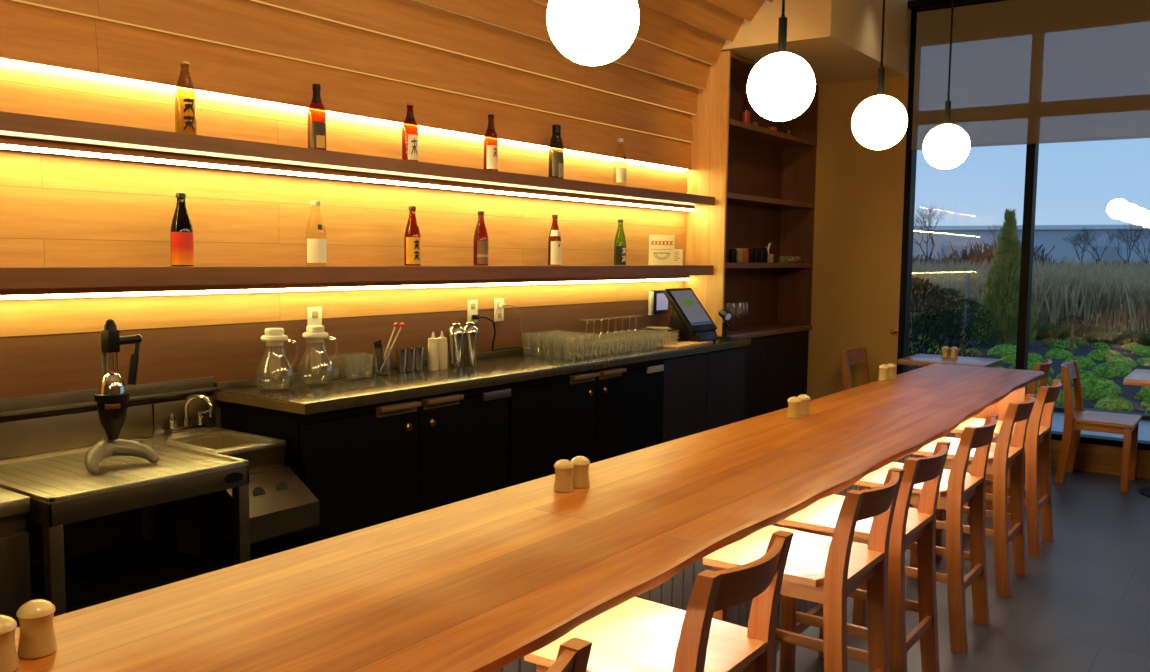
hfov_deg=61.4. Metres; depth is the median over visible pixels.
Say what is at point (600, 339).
tumbler
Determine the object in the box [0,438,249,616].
steel table
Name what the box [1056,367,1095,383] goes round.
clump
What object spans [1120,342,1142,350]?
clump
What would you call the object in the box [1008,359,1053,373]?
clump
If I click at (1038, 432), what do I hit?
bar stool
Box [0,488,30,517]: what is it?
countertop
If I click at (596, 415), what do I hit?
base cabinet
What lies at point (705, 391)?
base cabinet
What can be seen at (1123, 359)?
clump
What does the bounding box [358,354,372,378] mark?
tumbler
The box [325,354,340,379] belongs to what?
tumbler
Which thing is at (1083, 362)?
clump
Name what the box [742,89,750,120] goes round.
oil bottle
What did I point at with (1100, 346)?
clump
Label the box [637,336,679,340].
folder
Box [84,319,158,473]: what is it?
juicer
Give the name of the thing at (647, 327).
paper stack
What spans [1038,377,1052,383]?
clump
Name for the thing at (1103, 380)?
clump
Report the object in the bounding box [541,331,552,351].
tumbler
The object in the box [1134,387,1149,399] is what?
clump
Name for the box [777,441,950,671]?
bar stool
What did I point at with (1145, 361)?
clump
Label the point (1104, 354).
clump
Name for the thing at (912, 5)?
trim
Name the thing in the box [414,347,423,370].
cup
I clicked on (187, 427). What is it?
bar faucet
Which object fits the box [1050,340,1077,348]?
clump
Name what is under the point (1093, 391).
clump
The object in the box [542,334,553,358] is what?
tumbler
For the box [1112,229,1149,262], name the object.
bare tree
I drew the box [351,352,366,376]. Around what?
tumbler
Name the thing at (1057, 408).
kerb
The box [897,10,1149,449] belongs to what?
window
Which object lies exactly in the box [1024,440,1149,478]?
baseboard
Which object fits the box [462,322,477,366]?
cocktail shaker
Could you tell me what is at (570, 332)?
tumbler
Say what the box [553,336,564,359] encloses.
tumbler
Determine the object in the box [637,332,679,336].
folder
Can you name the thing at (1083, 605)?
floor
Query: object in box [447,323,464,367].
cocktail shaker
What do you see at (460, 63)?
vault
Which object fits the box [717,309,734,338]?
barcode scanner
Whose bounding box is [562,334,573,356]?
tumbler
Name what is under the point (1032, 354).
clump
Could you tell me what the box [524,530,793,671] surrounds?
bar stool
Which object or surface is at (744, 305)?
wine glass
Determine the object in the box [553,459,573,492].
salt shaker
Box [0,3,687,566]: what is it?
wall
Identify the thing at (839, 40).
ceiling soffit
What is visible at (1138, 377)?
cafe table
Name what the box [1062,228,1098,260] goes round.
bare tree
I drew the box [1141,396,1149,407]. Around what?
clump
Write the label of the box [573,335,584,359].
tumbler
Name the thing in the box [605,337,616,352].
tumbler
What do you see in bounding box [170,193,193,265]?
bottle
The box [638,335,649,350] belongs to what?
tumbler
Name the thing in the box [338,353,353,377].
tumbler
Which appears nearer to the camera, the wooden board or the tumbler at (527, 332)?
the tumbler at (527, 332)
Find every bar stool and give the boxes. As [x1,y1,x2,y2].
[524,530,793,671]
[546,637,592,671]
[703,467,904,671]
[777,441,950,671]
[853,414,998,653]
[910,394,1035,597]
[950,379,1061,557]
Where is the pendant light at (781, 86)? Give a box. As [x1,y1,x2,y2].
[747,0,814,120]
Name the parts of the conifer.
stem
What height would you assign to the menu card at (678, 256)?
0.108 m
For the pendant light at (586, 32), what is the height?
1.543 m
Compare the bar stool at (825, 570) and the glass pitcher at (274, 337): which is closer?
the bar stool at (825, 570)
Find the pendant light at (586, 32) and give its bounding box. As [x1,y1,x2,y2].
[547,0,638,65]
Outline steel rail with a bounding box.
[0,376,216,416]
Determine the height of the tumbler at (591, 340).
0.088 m
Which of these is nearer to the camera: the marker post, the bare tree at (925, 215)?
the marker post
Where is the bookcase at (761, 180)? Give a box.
[685,51,818,335]
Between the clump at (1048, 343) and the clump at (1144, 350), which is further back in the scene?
the clump at (1048, 343)
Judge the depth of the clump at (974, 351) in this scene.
13.65 m
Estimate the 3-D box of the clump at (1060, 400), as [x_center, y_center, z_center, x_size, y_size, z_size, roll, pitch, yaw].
[4.531,0.562,9.145,0.407,0.158,0.474,4,6,38]
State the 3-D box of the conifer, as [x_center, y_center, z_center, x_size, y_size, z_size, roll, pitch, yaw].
[6.799,-0.936,15.266,0.974,2.179,0.974,4,6,35]
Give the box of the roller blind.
[911,0,1149,149]
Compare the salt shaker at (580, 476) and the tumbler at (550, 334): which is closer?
the salt shaker at (580, 476)
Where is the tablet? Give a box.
[648,290,669,314]
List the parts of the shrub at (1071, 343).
stem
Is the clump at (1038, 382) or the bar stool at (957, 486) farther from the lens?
the clump at (1038, 382)
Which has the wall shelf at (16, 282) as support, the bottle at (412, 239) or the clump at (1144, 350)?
the bottle at (412, 239)
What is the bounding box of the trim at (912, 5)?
[907,0,970,10]
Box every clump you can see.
[913,336,938,344]
[965,348,981,355]
[987,343,1015,356]
[1001,354,1015,363]
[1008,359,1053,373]
[1027,381,1050,392]
[1028,352,1044,360]
[1035,389,1073,405]
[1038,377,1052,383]
[1039,337,1060,345]
[1044,348,1072,358]
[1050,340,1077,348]
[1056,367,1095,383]
[1062,355,1095,368]
[1065,336,1088,344]
[1072,380,1118,400]
[1081,377,1121,392]
[1086,348,1122,360]
[1090,342,1109,348]
[1091,362,1130,377]
[1094,395,1132,411]
[1106,355,1136,367]
[1111,361,1131,371]
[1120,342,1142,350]
[1131,346,1149,355]
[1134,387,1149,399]
[1135,357,1149,365]
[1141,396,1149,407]
[1145,406,1149,413]
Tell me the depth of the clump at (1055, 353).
13.40 m
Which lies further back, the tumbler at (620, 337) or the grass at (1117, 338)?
the grass at (1117, 338)
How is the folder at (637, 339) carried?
on the countertop at (492, 368)
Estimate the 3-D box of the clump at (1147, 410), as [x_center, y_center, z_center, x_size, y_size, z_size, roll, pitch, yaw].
[5.257,0.635,8.570,0.323,0.125,0.376,-3,6,-36]
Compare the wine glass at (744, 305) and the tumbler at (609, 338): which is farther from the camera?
the wine glass at (744, 305)
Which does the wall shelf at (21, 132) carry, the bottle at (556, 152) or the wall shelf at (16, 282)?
the bottle at (556, 152)
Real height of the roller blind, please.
1.095 m
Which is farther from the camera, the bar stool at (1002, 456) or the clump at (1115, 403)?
the clump at (1115, 403)
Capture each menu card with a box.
[648,235,674,264]
[674,249,682,264]
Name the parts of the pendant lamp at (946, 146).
globe, socket stem, cord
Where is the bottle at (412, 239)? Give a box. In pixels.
[404,206,420,265]
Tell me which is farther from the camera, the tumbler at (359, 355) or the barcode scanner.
the barcode scanner
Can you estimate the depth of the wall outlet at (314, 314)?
4.23 m
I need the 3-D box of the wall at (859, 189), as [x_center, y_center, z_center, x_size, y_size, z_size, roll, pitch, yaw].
[2.136,-0.619,8.000,1.140,2.950,0.120,4,6,35]
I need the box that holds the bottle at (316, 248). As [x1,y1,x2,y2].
[307,201,326,265]
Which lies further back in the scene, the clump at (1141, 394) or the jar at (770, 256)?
the clump at (1141, 394)
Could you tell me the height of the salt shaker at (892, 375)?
0.088 m
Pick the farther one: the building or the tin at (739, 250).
the building
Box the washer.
[0,488,30,627]
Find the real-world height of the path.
0.030 m
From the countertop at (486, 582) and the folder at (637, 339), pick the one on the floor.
the countertop at (486, 582)
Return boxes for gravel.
[908,333,1149,412]
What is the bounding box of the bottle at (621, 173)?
[613,138,626,183]
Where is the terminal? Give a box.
[663,288,717,341]
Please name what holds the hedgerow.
on the ground
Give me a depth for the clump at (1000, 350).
13.60 m
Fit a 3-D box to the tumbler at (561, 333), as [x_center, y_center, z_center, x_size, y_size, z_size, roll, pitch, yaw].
[-0.043,0.046,5.327,0.066,0.125,0.066,3,5,26]
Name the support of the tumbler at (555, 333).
on the countertop at (492, 368)
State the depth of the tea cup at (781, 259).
7.71 m
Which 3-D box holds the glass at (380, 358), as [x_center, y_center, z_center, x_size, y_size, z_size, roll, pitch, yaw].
[-0.851,0.058,4.406,0.080,0.235,0.149,4,6,35]
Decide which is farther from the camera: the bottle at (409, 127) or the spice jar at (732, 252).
the spice jar at (732, 252)
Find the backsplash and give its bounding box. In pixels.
[0,395,215,459]
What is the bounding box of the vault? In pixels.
[0,0,772,169]
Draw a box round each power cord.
[472,315,536,350]
[499,303,529,347]
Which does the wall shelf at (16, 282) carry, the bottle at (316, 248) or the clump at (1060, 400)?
the bottle at (316, 248)
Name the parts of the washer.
door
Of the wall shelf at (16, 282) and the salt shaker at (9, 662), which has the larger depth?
the wall shelf at (16, 282)
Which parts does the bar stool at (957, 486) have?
leg, seat, leg, leg, backrest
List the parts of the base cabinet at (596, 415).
door, handle, rail, handle, door, badge plate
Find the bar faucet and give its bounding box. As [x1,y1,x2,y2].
[166,394,213,435]
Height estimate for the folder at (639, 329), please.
0.021 m
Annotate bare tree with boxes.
[913,205,944,266]
[987,225,1021,246]
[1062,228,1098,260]
[1070,227,1119,264]
[1109,222,1145,263]
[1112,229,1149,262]
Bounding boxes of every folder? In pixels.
[637,328,679,333]
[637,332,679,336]
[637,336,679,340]
[637,339,678,343]
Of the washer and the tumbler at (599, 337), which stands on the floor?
the washer
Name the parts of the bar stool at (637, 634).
leg, seat, leg, backrest, leg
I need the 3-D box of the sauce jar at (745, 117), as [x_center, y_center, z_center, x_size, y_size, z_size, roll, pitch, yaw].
[1.230,-1.568,6.977,0.064,0.090,0.063,4,6,35]
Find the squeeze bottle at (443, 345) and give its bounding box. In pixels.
[438,331,447,369]
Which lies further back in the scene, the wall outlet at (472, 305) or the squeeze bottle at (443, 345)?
the wall outlet at (472, 305)
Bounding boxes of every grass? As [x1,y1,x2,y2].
[912,255,1149,333]
[912,319,1149,346]
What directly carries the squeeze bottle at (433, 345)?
on the countertop at (492, 368)
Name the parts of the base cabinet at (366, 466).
door, handle, rail, handle, door, vent plate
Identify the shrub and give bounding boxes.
[908,275,976,368]
[912,287,977,336]
[923,298,1004,349]
[1030,315,1111,352]
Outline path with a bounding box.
[1051,412,1149,440]
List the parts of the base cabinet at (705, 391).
door, door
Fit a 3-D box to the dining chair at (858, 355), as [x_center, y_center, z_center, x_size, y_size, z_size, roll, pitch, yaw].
[2.313,0.511,7.453,0.481,0.795,0.502,4,6,35]
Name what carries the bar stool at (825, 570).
on the floor
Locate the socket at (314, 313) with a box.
[312,311,317,317]
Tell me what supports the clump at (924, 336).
on the gravel
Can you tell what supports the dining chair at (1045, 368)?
on the floor
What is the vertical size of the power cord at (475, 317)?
0.203 m
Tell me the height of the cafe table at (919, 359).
0.769 m
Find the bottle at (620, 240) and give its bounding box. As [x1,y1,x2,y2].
[614,220,625,264]
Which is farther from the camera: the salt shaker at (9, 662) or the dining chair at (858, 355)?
the dining chair at (858, 355)
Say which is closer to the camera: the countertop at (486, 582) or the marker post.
the countertop at (486, 582)
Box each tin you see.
[735,248,742,262]
[742,248,748,262]
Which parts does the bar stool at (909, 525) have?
leg, leg, seat, leg, backrest, leg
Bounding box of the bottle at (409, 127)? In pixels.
[402,102,417,160]
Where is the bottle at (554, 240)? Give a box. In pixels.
[548,215,560,264]
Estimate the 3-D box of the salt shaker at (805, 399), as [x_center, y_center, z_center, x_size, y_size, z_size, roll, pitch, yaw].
[0.960,0.288,4.073,0.057,0.088,0.057,4,6,35]
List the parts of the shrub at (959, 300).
stem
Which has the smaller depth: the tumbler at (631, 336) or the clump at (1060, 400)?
the tumbler at (631, 336)
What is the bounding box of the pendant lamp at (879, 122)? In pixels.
[852,0,907,149]
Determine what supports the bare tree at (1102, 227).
on the ground
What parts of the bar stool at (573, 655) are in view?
backrest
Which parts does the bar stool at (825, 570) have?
leg, leg, seat, leg, backrest, leg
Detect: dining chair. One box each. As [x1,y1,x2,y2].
[841,347,869,390]
[1024,359,1051,467]
[1054,361,1141,491]
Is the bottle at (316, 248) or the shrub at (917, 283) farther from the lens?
the shrub at (917, 283)
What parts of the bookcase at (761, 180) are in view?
panel, panel, shelf, shelf, shelf, panel, panel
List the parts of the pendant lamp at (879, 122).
globe, socket stem, cord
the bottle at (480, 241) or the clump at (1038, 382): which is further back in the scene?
the clump at (1038, 382)
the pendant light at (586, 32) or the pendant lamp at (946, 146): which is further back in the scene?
the pendant lamp at (946, 146)
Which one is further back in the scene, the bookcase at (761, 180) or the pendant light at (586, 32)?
the bookcase at (761, 180)
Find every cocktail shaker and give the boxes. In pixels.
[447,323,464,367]
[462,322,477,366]
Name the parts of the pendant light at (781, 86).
globe, socket stem, cord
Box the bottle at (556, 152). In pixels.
[548,124,563,178]
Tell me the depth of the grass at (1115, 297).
18.12 m
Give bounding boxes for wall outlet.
[307,307,321,325]
[467,300,477,322]
[494,299,503,321]
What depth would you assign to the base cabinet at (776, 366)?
7.57 m
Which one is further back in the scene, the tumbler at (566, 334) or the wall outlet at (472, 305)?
the tumbler at (566, 334)
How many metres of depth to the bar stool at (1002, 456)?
4.43 m
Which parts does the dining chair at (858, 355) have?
leg, backrest, leg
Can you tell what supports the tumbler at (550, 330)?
on the countertop at (492, 368)
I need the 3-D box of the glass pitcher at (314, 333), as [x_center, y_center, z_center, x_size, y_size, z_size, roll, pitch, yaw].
[-1.082,0.079,4.042,0.148,0.244,0.148,1,5,7]
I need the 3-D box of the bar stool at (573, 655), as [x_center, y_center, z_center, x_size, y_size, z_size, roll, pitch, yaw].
[-0.264,0.932,1.578,0.480,0.870,0.448,4,6,35]
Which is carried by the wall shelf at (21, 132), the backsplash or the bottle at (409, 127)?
the bottle at (409, 127)
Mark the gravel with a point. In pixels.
(1128, 392)
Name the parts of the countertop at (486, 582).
panel, panel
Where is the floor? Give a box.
[776,464,1149,671]
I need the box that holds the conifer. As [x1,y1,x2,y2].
[971,208,1038,344]
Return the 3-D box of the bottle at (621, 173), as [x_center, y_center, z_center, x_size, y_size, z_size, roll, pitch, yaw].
[0.277,-1.057,5.930,0.083,0.298,0.083,4,6,35]
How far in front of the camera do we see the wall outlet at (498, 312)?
5.24 m
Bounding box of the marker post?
[964,272,970,343]
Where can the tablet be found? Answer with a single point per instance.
(658, 303)
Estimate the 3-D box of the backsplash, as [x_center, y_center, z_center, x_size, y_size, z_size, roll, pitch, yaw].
[-2.381,0.396,2.518,0.028,0.122,3.267,4,6,35]
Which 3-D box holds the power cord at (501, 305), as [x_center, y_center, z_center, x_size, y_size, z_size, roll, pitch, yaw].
[-0.322,-0.054,5.336,0.048,0.260,0.252,4,6,35]
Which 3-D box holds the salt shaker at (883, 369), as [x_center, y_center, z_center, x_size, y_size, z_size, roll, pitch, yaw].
[1.680,0.197,5.270,0.057,0.088,0.057,4,6,35]
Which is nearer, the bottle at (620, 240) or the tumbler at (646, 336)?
the tumbler at (646, 336)
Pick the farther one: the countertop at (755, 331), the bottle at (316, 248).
the countertop at (755, 331)
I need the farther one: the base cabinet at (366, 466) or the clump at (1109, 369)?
the clump at (1109, 369)
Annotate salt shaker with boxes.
[0,615,18,671]
[16,599,56,659]
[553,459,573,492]
[571,456,589,488]
[787,397,800,418]
[798,394,809,415]
[878,364,889,380]
[887,363,895,379]
[941,346,949,357]
[950,347,957,358]
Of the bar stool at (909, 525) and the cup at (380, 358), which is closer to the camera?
the bar stool at (909, 525)
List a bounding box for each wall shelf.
[0,111,714,210]
[0,265,712,299]
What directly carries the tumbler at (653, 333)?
on the countertop at (492, 368)
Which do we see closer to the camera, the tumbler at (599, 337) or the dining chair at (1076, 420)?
the tumbler at (599, 337)
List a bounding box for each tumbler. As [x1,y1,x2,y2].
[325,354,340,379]
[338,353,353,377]
[344,355,359,380]
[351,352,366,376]
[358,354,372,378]
[523,332,534,355]
[532,333,543,356]
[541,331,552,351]
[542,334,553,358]
[550,330,561,350]
[552,333,563,356]
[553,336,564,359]
[561,333,572,355]
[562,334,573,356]
[563,336,575,360]
[570,332,581,354]
[572,334,583,356]
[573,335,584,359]
[580,333,591,355]
[590,340,601,357]
[597,337,608,351]
[599,339,610,355]
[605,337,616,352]
[607,338,618,354]
[615,337,626,353]
[623,337,634,352]
[628,334,638,349]
[631,336,642,351]
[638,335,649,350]
[646,336,656,349]
[653,333,663,348]
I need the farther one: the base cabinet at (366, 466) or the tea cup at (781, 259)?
the tea cup at (781, 259)
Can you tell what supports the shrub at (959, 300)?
on the gravel
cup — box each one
[97,400,127,439]
[373,347,390,375]
[396,348,406,372]
[406,347,414,371]
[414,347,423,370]
[778,256,785,262]
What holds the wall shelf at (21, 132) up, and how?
attached to the wall at (56, 209)
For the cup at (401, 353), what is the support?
on the countertop at (492, 368)
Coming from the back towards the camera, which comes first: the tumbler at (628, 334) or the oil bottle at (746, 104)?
the oil bottle at (746, 104)
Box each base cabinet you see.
[221,383,510,566]
[507,359,663,486]
[662,346,745,442]
[743,330,808,419]
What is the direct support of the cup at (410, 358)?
on the countertop at (492, 368)
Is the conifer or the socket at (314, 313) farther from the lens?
the conifer
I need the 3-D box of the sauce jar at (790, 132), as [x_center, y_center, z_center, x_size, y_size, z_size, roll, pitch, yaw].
[1.692,-1.604,7.691,0.070,0.054,0.069,4,6,35]
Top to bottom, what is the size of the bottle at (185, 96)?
0.272 m
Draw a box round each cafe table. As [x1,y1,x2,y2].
[898,354,1001,366]
[1123,369,1149,496]
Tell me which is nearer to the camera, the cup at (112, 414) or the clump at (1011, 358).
the cup at (112, 414)
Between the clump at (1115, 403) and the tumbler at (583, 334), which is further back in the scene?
the clump at (1115, 403)
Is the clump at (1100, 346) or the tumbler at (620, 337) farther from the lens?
the clump at (1100, 346)
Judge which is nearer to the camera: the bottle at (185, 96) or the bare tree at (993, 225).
the bottle at (185, 96)
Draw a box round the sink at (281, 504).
[148,427,319,568]
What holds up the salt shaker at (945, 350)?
on the cafe table at (919, 359)
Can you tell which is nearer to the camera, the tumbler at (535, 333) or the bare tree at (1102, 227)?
the tumbler at (535, 333)
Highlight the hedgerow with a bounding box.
[912,240,1149,269]
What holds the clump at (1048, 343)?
on the gravel
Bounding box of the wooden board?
[654,341,712,348]
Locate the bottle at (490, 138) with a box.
[484,114,497,170]
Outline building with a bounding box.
[913,224,1149,266]
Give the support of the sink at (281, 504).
on the floor
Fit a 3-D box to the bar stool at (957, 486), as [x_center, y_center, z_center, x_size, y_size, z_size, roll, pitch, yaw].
[1.435,0.756,3.946,0.480,0.870,0.448,4,6,35]
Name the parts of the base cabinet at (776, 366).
door, door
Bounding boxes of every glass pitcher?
[255,328,295,390]
[297,325,337,384]
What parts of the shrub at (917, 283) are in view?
stem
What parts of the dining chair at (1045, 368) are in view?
leg, leg, backrest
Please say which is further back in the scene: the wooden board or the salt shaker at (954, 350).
the salt shaker at (954, 350)
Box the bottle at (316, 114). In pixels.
[307,84,326,149]
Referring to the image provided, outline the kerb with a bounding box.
[1054,405,1149,420]
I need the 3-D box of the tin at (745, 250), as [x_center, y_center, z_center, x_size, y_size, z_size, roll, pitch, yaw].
[1.255,-0.596,7.180,0.068,0.105,0.067,4,6,35]
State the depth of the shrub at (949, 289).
16.48 m
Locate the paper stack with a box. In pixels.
[647,327,671,328]
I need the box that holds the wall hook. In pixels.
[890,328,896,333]
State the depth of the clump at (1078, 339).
15.58 m
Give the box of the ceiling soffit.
[689,0,910,84]
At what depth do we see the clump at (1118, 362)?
11.87 m
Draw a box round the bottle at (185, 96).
[175,61,196,134]
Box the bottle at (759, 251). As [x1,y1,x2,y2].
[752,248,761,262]
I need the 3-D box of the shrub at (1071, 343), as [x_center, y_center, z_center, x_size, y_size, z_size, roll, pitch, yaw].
[7.293,-0.033,14.231,1.114,0.564,1.151,4,6,35]
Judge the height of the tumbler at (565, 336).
0.125 m
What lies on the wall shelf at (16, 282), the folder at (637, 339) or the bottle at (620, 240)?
the bottle at (620, 240)
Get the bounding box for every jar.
[729,249,736,262]
[741,111,750,123]
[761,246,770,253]
[767,243,773,262]
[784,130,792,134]
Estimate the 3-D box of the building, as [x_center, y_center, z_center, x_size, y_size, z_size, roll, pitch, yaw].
[88.901,-14.438,163.178,95.000,7.200,41.100,4,6,35]
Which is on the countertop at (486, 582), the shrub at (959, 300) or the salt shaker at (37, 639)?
the salt shaker at (37, 639)
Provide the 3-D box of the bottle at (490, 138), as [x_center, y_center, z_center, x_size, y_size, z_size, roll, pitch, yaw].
[-0.428,-0.981,4.946,0.076,0.292,0.074,4,6,35]
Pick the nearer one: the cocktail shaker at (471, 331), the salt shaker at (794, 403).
the salt shaker at (794, 403)
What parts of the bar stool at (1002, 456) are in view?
leg, leg, seat, leg, leg, backrest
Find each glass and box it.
[152,430,166,449]
[373,322,404,375]
[735,305,744,332]
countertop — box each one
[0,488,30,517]
[15,363,1044,671]
[213,335,750,414]
[717,323,811,338]
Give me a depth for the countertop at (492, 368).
4.27 m
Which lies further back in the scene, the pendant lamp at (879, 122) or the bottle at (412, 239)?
the bottle at (412, 239)
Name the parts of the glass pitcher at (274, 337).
lid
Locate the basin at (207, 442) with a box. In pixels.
[179,435,256,495]
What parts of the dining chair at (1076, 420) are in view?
leg, backrest, leg, seat, leg, leg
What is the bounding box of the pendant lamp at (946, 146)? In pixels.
[923,0,969,168]
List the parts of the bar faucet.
handle, spout, handle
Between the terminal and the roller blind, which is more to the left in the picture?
the terminal
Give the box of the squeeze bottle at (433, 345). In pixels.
[428,332,438,370]
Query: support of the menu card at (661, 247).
on the wall shelf at (16, 282)
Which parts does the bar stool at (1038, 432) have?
leg, leg, seat, leg, leg, backrest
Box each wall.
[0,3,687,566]
[806,71,908,400]
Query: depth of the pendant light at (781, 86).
2.88 m
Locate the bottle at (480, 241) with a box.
[473,211,488,265]
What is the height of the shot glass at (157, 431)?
0.062 m
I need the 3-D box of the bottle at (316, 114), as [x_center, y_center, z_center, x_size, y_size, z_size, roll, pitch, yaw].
[-1.077,-0.907,4.043,0.077,0.280,0.077,4,6,35]
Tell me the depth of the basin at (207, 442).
3.70 m
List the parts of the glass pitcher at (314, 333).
lid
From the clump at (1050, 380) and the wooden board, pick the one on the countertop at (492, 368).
the wooden board
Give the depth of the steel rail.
3.42 m
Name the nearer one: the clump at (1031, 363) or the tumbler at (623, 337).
the tumbler at (623, 337)
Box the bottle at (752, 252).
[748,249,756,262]
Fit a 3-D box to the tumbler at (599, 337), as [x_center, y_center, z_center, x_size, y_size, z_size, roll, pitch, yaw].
[0.158,0.055,5.476,0.068,0.088,0.068,0,5,-5]
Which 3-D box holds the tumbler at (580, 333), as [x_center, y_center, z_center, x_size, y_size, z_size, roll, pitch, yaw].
[0.060,0.047,5.338,0.066,0.125,0.066,1,5,-2]
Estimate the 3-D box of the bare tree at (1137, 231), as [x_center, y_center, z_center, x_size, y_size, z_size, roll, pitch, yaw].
[47.964,-7.404,84.027,3.033,5.185,3.322,4,6,35]

